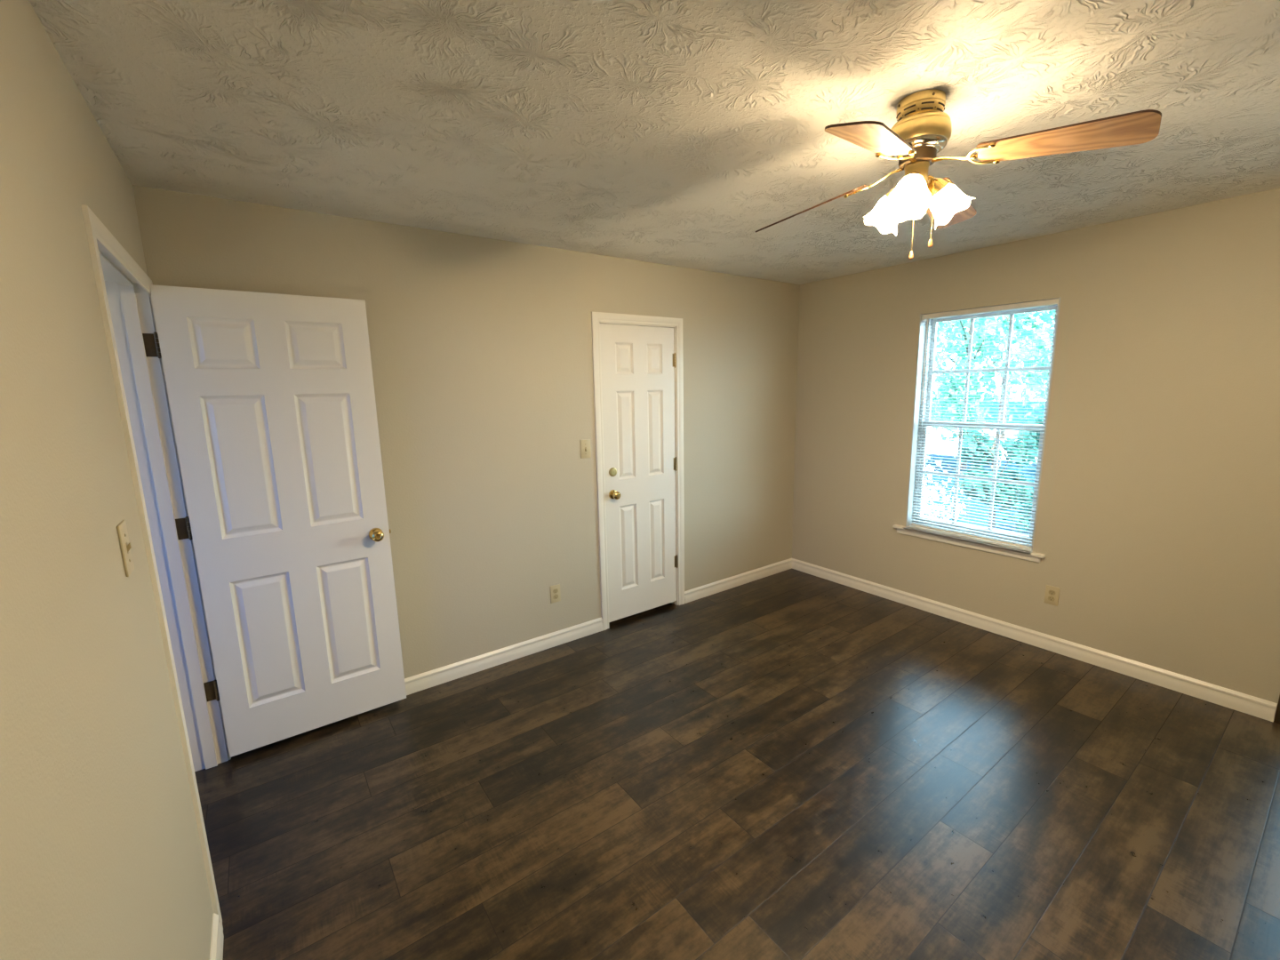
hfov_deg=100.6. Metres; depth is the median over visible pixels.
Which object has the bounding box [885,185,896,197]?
socket
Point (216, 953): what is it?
baseboard
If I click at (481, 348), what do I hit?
wall
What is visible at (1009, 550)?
window
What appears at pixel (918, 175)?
socket
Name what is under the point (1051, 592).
receptacle
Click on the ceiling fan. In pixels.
(922, 130)
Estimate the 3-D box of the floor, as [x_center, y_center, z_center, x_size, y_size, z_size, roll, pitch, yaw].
[0.197,1.371,1.958,5.600,0.120,5.014,-8,12,-35]
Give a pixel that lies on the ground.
(994, 403)
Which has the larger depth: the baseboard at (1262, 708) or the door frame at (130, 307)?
the baseboard at (1262, 708)
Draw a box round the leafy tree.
[932,310,1054,439]
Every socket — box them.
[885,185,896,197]
[901,171,924,184]
[928,175,949,197]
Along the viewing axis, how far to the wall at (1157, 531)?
2.89 m
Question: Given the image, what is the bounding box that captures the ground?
[922,401,1044,534]
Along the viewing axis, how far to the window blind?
3.45 m
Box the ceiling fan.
[754,88,1161,259]
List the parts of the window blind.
ladder cord, rail, ladder cord, ladder cord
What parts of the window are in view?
sill, sash, sash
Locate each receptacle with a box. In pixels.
[1048,590,1055,595]
[1048,596,1055,600]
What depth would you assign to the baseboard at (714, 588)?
4.36 m
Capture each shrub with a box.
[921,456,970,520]
[944,416,1043,527]
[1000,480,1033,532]
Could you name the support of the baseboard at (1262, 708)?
attached to the wall at (1157, 531)
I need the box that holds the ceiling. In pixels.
[28,0,1279,284]
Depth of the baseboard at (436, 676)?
3.20 m
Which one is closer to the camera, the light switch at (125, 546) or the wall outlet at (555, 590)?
the light switch at (125, 546)
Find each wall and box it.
[0,0,213,959]
[132,184,799,678]
[792,187,1279,720]
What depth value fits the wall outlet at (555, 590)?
3.38 m
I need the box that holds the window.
[893,297,1060,562]
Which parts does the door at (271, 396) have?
knob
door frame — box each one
[80,204,231,930]
[591,312,684,630]
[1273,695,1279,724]
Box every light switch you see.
[116,520,134,576]
[580,439,591,458]
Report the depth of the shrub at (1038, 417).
6.18 m
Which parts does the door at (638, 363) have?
knob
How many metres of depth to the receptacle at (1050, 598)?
3.20 m
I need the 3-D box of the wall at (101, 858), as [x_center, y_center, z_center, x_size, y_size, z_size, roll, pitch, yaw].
[-0.819,0.814,0.733,0.125,3.440,4.189,-8,12,-35]
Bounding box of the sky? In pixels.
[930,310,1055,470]
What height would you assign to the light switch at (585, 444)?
0.119 m
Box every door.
[142,284,406,757]
[600,323,678,622]
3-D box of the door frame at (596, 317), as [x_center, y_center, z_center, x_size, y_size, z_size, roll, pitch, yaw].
[-0.017,-0.056,3.715,0.734,2.098,0.140,-8,12,-35]
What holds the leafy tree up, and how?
on the ground
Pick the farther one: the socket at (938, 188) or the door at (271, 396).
the door at (271, 396)
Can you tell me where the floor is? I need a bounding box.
[194,568,1279,959]
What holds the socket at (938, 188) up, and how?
attached to the ceiling fan
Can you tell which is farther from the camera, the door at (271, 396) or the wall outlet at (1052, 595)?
the wall outlet at (1052, 595)
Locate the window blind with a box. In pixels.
[911,297,1059,549]
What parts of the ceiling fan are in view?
blade, blade, lamp shade, lamp shade, bulb, pull chain, pull chain, lamp shade, blade, blade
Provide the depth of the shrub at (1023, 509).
6.84 m
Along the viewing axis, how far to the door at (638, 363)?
3.66 m
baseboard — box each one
[209,913,223,959]
[404,616,603,695]
[684,558,791,603]
[792,558,1277,721]
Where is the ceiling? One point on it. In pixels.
(672, 132)
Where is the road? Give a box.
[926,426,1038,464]
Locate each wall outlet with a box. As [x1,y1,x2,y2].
[550,584,560,603]
[1043,584,1059,606]

